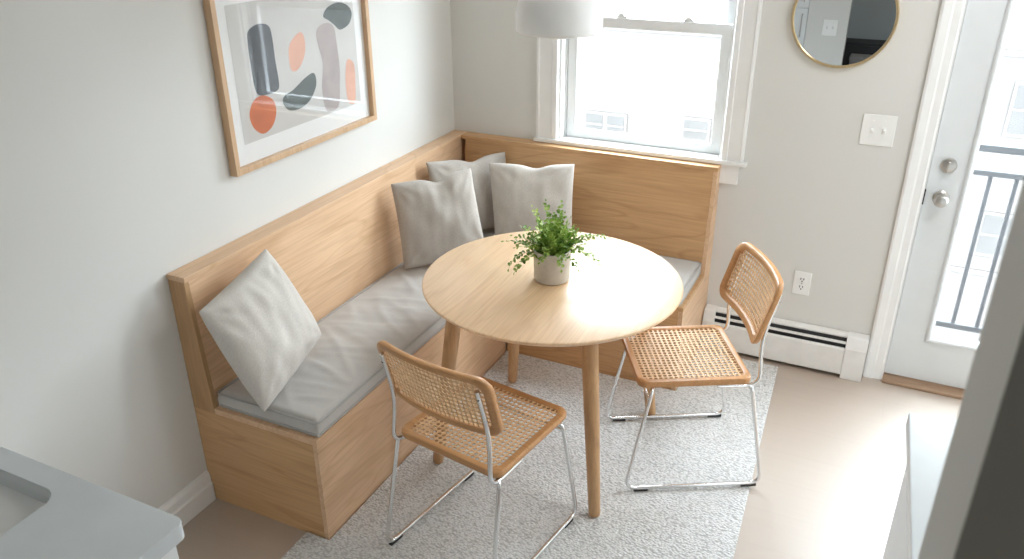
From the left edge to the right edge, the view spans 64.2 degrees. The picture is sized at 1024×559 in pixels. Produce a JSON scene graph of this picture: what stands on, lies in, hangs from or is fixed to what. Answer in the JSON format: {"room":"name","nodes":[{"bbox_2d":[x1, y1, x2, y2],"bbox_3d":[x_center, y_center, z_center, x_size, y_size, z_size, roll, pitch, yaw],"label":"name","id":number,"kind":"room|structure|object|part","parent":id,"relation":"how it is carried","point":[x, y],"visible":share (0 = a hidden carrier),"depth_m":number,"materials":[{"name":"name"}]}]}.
{"room":"dining nook","nodes":[
{"label":"dining nook","id":0,"kind":"room"},
{"bbox_2d":[0,0,454,508],"bbox_3d":[-1.506,-0.029,1.963,0.120,2.500,5.640,11,28,23],"label":"wall","id":1,"kind":"structure","parent":0,"point":[115,176],"depth_m":2.50,"materials":[{"name":"paint"}]},
{"bbox_2d":[158,470,215,526],"bbox_3d":[-1.477,1.090,2.373,0.020,0.128,1.652,11,28,23],"label":"baseboard","id":2,"kind":"structure","parent":1,"relation":"attached to","point":[197,495],"depth_m":2.96,"materials":[{"name":"white paint"}]},
{"bbox_2d":[202,0,376,176],"bbox_3d":[-0.788,-0.824,3.062,0.031,0.655,0.866,11,28,23],"label":"framed picture","id":3,"kind":"object","parent":1,"relation":"attached to","point":[292,76],"visible":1,"depth_m":3.01,"materials":[{"name":"paper"}]},
{"bbox_2d":[176,342,961,558],"bbox_3d":[0.035,1.452,1.864,3.520,0.100,5.640,11,28,23],"label":"floor","id":4,"kind":"structure","parent":0,"point":[832,448],"depth_m":3.13,"materials":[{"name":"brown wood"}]},
{"bbox_2d":[0,446,184,558],"bbox_3d":[-1.210,0.940,1.778,0.911,0.910,0.632,11,28,23],"label":"countertop","id":5,"kind":"structure","parent":4,"relation":"on","point":[47,512],"depth_m":1.66,"materials":[{"name":"white stone"}]},
{"bbox_2d":[166,130,720,539],"bbox_3d":[-0.086,0.146,3.395,1.391,0.930,1.945,11,28,23],"label":"bench","id":6,"kind":"object","parent":4,"relation":"on","point":[334,246],"visible":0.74,"depth_m":3.31,"materials":[{"name":"brown wood"}]},
{"bbox_3d":[-1.084,0.232,2.781,0.098,0.504,0.018,11,28,23],"label":"backrest","id":7,"kind":"part","parent":6,"relation":"part of","materials":[{"name":"brown wood"}]},
{"bbox_3d":[-0.891,0.681,2.897,0.520,0.406,0.019,11,28,23],"label":"panel","id":8,"kind":"part","parent":6,"relation":"part of","materials":[{"name":"brown wood"}]},
{"bbox_3d":[-0.667,-0.150,3.571,0.098,0.504,1.924,11,28,23],"label":"backrest","id":9,"kind":"part","parent":6,"relation":"part of","materials":[{"name":"brown wood"}]},
{"bbox_2d":[218,228,494,437],"bbox_3d":[-0.450,0.096,3.494,0.440,0.081,1.799,11,28,23],"label":"seat cushion","id":10,"kind":"object","parent":6,"relation":"on","point":[344,366],"visible":0.46,"depth_m":3.05,"materials":[{"name":"grey fabric"}]},
{"bbox_2d":[199,249,321,411],"bbox_3d":[-0.843,0.147,2.832,0.220,0.431,0.456,7,27,15],"label":"throw pillow","id":11,"kind":"object","parent":10,"relation":"on","point":[262,326],"visible":1,"depth_m":2.72,"materials":[{"name":"fabric"}]},
{"bbox_2d":[391,169,483,268],"bbox_3d":[-0.325,-0.271,3.700,0.413,0.410,0.160,-10,27,-19],"label":"throw pillow","id":12,"kind":"object","parent":10,"relation":"on","point":[435,219],"visible":0.88,"depth_m":3.65,"materials":[{"name":"beige fabric"}]},
{"bbox_2d":[426,152,505,229],"bbox_3d":[-0.201,-0.419,4.012,0.450,0.395,0.128,-18,31,-33],"label":"throw pillow","id":13,"kind":"object","parent":10,"relation":"on","point":[437,170],"visible":0.32,"depth_m":3.98,"materials":[{"name":"beige fabric"}]},
{"bbox_3d":[-0.345,0.454,3.363,0.018,0.406,1.425,11,28,23],"label":"panel","id":14,"kind":"part","parent":6,"relation":"part of","materials":[{"name":"brown wood"}]},
{"bbox_3d":[0.338,-0.378,4.034,1.270,0.504,0.129,11,28,23],"label":"backrest","id":15,"kind":"part","parent":6,"relation":"part of","materials":[{"name":"brown wood"}]},
{"bbox_3d":[0.352,0.244,3.791,0.830,0.406,0.018,11,28,23],"label":"panel","id":16,"kind":"part","parent":6,"relation":"part of","materials":[{"name":"brown wood"}]},
{"bbox_2d":[658,255,700,306],"bbox_3d":[0.433,-0.062,3.824,0.831,0.072,0.379,11,28,23],"label":"seat cushion","id":17,"kind":"object","parent":6,"relation":"on","point":[689,271],"visible":0.12,"depth_m":3.73,"materials":[{"name":"grey fabric"}]},
{"bbox_2d":[489,163,573,234],"bbox_3d":[0.088,-0.373,3.934,0.444,0.377,0.166,7,26,14],"label":"throw pillow","id":18,"kind":"object","parent":17,"relation":"on","point":[515,187],"visible":0.8,"depth_m":3.88,"materials":[{"name":"fabric"}]},
{"bbox_3d":[0.841,0.225,3.825,0.019,0.406,0.509,11,28,23],"label":"panel","id":19,"kind":"part","parent":6,"relation":"part of","materials":[{"name":"brown wood"}]},
{"bbox_3d":[0.921,-0.261,3.782,0.018,0.504,0.129,11,28,23],"label":"backrest","id":20,"kind":"part","parent":6,"relation":"part of","materials":[{"name":"brown wood"}]},
{"bbox_2d":[281,351,777,558],"bbox_3d":[0.154,0.827,3.036,1.457,0.010,2.640,11,28,23],"label":"area rug","id":21,"kind":"object","parent":4,"relation":"on","point":[536,496],"visible":0.77,"depth_m":3.09,"materials":[{"name":"carpet"}]},
{"bbox_2d":[377,340,576,558],"bbox_3d":[-0.106,0.518,2.703,0.466,0.831,0.535,17,30,31],"label":"cane chair","id":22,"kind":"object","parent":21,"relation":"on","point":[491,426],"visible":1,"depth_m":2.54,"materials":[{"name":"beige wicker"}]},
{"bbox_3d":[-0.266,0.641,2.897,0.059,0.436,0.519,17,30,31],"label":"leg","id":23,"kind":"part","parent":22,"relation":"part of","materials":[{"name":"silver metal"}]},
{"bbox_3d":[-0.228,0.325,2.418,0.381,0.192,0.083,17,30,31],"label":"cane panel","id":24,"kind":"part","parent":22,"relation":"part of","materials":[{"name":"beige wicker"}]},
{"bbox_3d":[-0.229,0.326,2.418,0.430,0.235,0.111,17,30,31],"label":"backrest","id":25,"kind":"part","parent":22,"relation":"part of","materials":[{"name":"beige wicker"}]},
{"bbox_3d":[-0.089,0.474,2.709,0.405,0.024,0.415,17,30,31],"label":"seat","id":26,"kind":"part","parent":22,"relation":"part of","materials":[{"name":"brown wicker"}]},
{"bbox_3d":[-0.089,0.471,2.707,0.362,0.009,0.372,17,30,31],"label":"cane panel","id":27,"kind":"part","parent":22,"relation":"part of","materials":[{"name":"beige wicker"}]},
{"bbox_3d":[0.066,0.740,2.688,0.059,0.436,0.519,17,30,31],"label":"leg","id":28,"kind":"part","parent":22,"relation":"part of","materials":[{"name":"silver metal"}]},
{"bbox_2d":[422,230,683,517],"bbox_3d":[0.152,0.325,3.226,0.974,0.730,0.974,11,28,23],"label":"round table","id":29,"kind":"object","parent":21,"relation":"on","point":[470,286],"visible":0.84,"depth_m":2.94,"materials":[{"name":"brown wood"}]},
{"bbox_3d":[-0.245,0.396,3.104,0.148,0.711,0.057,-9,27,-17],"label":"leg","id":30,"kind":"part","parent":29,"relation":"part of","materials":[{"name":"brown wood"}]},
{"bbox_3d":[0.015,0.167,3.579,0.057,0.710,0.128,-9,27,-17],"label":"leg","id":31,"kind":"part","parent":29,"relation":"part of","materials":[{"name":"brown wood"}]},
{"bbox_2d":[501,199,610,285],"bbox_3d":[0.162,-0.139,3.008,0.354,0.296,0.272,-17,30,-31],"label":"potted plant","id":32,"kind":"object","parent":29,"relation":"on","point":[552,245],"visible":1,"depth_m":2.99,"materials":[{"name":"green plant"}]},
{"bbox_3d":[0.150,-0.059,3.041,0.140,0.124,0.140,11,28,23],"label":"pot","id":33,"kind":"part","parent":32,"relation":"part of","materials":[{"name":"ceramic"}]},
{"bbox_3d":[0.279,0.510,2.861,0.058,0.712,0.163,-8,27,-15],"label":"leg","id":34,"kind":"part","parent":29,"relation":"part of","materials":[{"name":"brown wood"}]},
{"bbox_3d":[0.548,0.271,3.355,0.146,0.711,0.057,-9,27,-17],"label":"leg","id":35,"kind":"part","parent":29,"relation":"part of","materials":[{"name":"brown wood"}]},
{"bbox_2d":[606,242,783,490],"bbox_3d":[0.675,0.317,3.113,0.535,0.831,0.466,-2,26,-3],"label":"cane chair","id":36,"kind":"object","parent":21,"relation":"on","point":[756,332],"visible":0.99,"depth_m":3.05,"materials":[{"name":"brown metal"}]},
{"bbox_3d":[0.656,0.404,3.378,0.519,0.436,0.059,-2,26,-3],"label":"leg","id":37,"kind":"part","parent":36,"relation":"part of","materials":[{"name":"silver metal"}]},
{"bbox_3d":[0.645,0.281,3.093,0.372,0.009,0.362,-2,26,-3],"label":"cane panel","id":38,"kind":"part","parent":36,"relation":"part of","materials":[{"name":"beige wicker"}]},
{"bbox_3d":[0.645,0.284,3.095,0.415,0.024,0.405,-2,26,-3],"label":"seat","id":39,"kind":"part","parent":36,"relation":"part of","materials":[{"name":"beige wicker"}]},
{"bbox_3d":[0.681,0.579,3.014,0.519,0.436,0.059,-2,26,-3],"label":"leg","id":40,"kind":"part","parent":36,"relation":"part of","materials":[{"name":"silver metal"}]},
{"bbox_3d":[0.885,0.042,2.995,0.083,0.192,0.381,-2,26,-3],"label":"cane panel","id":41,"kind":"part","parent":36,"relation":"part of","materials":[{"name":"beige wicker"}]},
{"bbox_3d":[0.885,0.042,2.995,0.111,0.235,0.430,-2,26,-3],"label":"backrest","id":42,"kind":"part","parent":36,"relation":"part of","materials":[{"name":"beige wicker"}]},
{"bbox_2d":[883,413,956,558],"bbox_3d":[1.189,1.071,1.477,1.070,0.910,1.598,11,28,23],"label":"countertop","id":43,"kind":"structure","parent":4,"relation":"on","point":[928,437],"depth_m":1.84,"materials":[{"name":"white stone"}]},
{"bbox_2d":[450,0,941,374],"bbox_3d":[1.219,-0.799,3.533,3.300,2.500,0.140,11,28,23],"label":"wall","id":44,"kind":"structure","parent":0,"point":[819,201],"depth_m":3.61,"materials":[{"name":"paint"}]},
{"bbox_2d":[533,0,762,184],"bbox_3d":[0.606,-1.165,3.653,1.040,1.378,0.164,11,28,23],"label":"window","id":45,"kind":"structure","parent":44,"relation":"in","point":[556,92],"depth_m":3.73,"materials":[{"name":"white paint"}]},
{"bbox_3d":[0.169,-1.255,3.766,0.110,1.268,0.024,11,28,23],"label":"casing","id":46,"kind":"part","parent":45,"relation":"part of","materials":[{"name":"white paint"}]},
{"bbox_3d":[0.619,-0.912,3.797,0.760,0.578,0.033,11,28,23],"label":"sash","id":47,"kind":"part","parent":45,"relation":"part of","materials":[{"name":"plastic"}]},
{"bbox_3d":[0.631,-1.420,3.589,0.760,0.598,0.030,11,28,23],"label":"sash","id":48,"kind":"part","parent":45,"relation":"part of","materials":[{"name":"plastic"}]},
{"bbox_3d":[0.988,-1.099,3.409,0.100,1.248,0.024,11,28,23],"label":"casing","id":49,"kind":"part","parent":45,"relation":"part of","materials":[{"name":"white paint"}]},
{"bbox_2d":[700,304,869,381],"bbox_3d":[1.285,0.297,3.892,0.748,0.212,0.079,11,28,23],"label":"baseboard heater","id":50,"kind":"object","parent":44,"relation":"attached to","point":[843,353],"visible":0.85,"depth_m":3.83,"materials":[{"name":"metal"}]},
{"bbox_3d":[1.274,0.283,3.909,0.601,0.196,0.048,11,28,23],"label":"plate","id":51,"kind":"part","parent":50,"relation":"part of","materials":[{"name":"metal"}]},
{"bbox_2d":[792,270,811,295],"bbox_3d":[1.340,0.018,3.772,0.076,0.116,0.009,11,28,23],"label":"wall outlet","id":52,"kind":"object","parent":44,"relation":"attached to","point":[802,280],"visible":1,"depth_m":3.77,"materials":[{"name":"white plastic"}]},
{"bbox_2d":[797,284,804,289],"bbox_3d":[1.339,0.036,3.779,0.034,0.028,0.004,11,28,23],"label":"receptacle","id":53,"kind":"object","parent":52,"relation":"attached to","point":[799,286],"depth_m":3.78,"materials":[{"name":"white plastic"}]},
{"bbox_2d":[798,277,805,282],"bbox_3d":[1.339,0.001,3.762,0.034,0.028,0.004,11,28,23],"label":"receptacle","id":54,"kind":"object","parent":52,"relation":"attached to","point":[800,279],"depth_m":3.76,"materials":[{"name":"white plastic"}]},
{"bbox_2d":[791,0,898,67],"bbox_3d":[1.325,-1.048,3.255,0.401,0.401,0.022,11,28,23],"label":"round mirror","id":55,"kind":"object","parent":44,"relation":"attached to","point":[831,33],"visible":1,"depth_m":3.27,"materials":[{"name":"gold metal"}]},
{"bbox_2d":[859,113,897,146],"bbox_3d":[1.512,-0.614,3.369,0.130,0.130,0.020,11,28,23],"label":"light switch","id":56,"kind":"object","parent":44,"relation":"attached to","point":[876,130],"visible":1,"depth_m":3.37,"materials":[{"name":"white plastic"}]},
{"bbox_2d":[863,0,1015,398],"bbox_3d":[2.124,-0.437,3.196,1.033,2.130,0.176,11,28,23],"label":"door","id":57,"kind":"structure","parent":44,"relation":"in","point":[904,350],"depth_m":3.40,"materials":[{"name":"white paint"}]},
{"bbox_3d":[1.672,-0.498,3.339,0.084,2.120,0.022,11,28,23],"label":"casing","id":58,"kind":"part","parent":57,"relation":"part of","materials":[{"name":"white paint"}]},
{"bbox_3d":[1.770,-0.328,3.366,0.064,0.064,0.063,11,28,23],"label":"knob","id":59,"kind":"part","parent":57,"relation":"part of","materials":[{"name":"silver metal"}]},
{"bbox_2d":[918,179,1023,558],"bbox_3d":[0.776,0.683,0.453,1.163,2.500,0.112,11,28,23],"label":"wall partition","id":60,"kind":"structure","parent":0,"point":[977,511],"depth_m":0.40,"materials":[{"name":"paint"}]},
{"bbox_3d":[2.402,0.474,3.916,1.600,0.100,0.460,11,28,23],"label":"floor","id":61,"kind":"structure","parent":0,"visible":0},
{"bbox_2d":[935,142,1023,333],"bbox_3d":[2.446,-0.082,3.759,1.580,1.038,0.050,11,28,23],"label":"balcony railing","id":62,"kind":"object","parent":61,"relation":"on","point":[984,146],"visible":0.27,"depth_m":3.79,"materials":[{"name":"metal"}]},
{"bbox_3d":[2.449,0.278,3.932,1.560,0.028,0.030,11,28,23],"label":"rail","id":63,"kind":"part","parent":62,"relation":"part of","materials":[{"name":"metal"}]},
{"bbox_3d":[2.445,-0.429,3.593,1.560,0.025,0.030,11,28,23],"label":"rail","id":64,"kind":"part","parent":62,"relation":"part of","materials":[{"name":"metal"}]},
{"bbox_3d":[2.444,-0.535,3.542,1.560,0.033,0.050,11,28,23],"label":"rail","id":65,"kind":"part","parent":62,"relation":"part of","materials":[{"name":"metal"}]},
{"bbox_3d":[0.022,-0.892,0.738,3.520,0.100,5.640,11,28,23],"label":"ceiling","id":66,"kind":"structure","parent":0,"visible":0},
{"bbox_2d":[516,0,602,39],"bbox_3d":[0.152,-1.190,2.493,0.285,0.884,0.285,11,28,23],"label":"pendant lamp","id":67,"kind":"object","parent":66,"relation":"hanging from","point":[552,19],"visible":1,"depth_m":2.54,"materials":[{"name":"white ceramic"}]},
{"label":"outside","id":68,"kind":"structure","parent":0,"visible":0},
{"bbox_3d":[6.255,0.458,20.028,60.000,0.100,29.700,11,28,23],"label":"ground","id":69,"kind":"structure","parent":68,"visible":0},
{"bbox_2d":[577,0,1023,340],"bbox_3d":[4.716,-0.816,12.015,21.200,9.150,1.250,11,28,23],"label":"outdoor backdrop","id":70,"kind":"structure","parent":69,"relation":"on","point":[642,82],"depth_m":11.48,"materials":[{"name":"white"}]}
]}

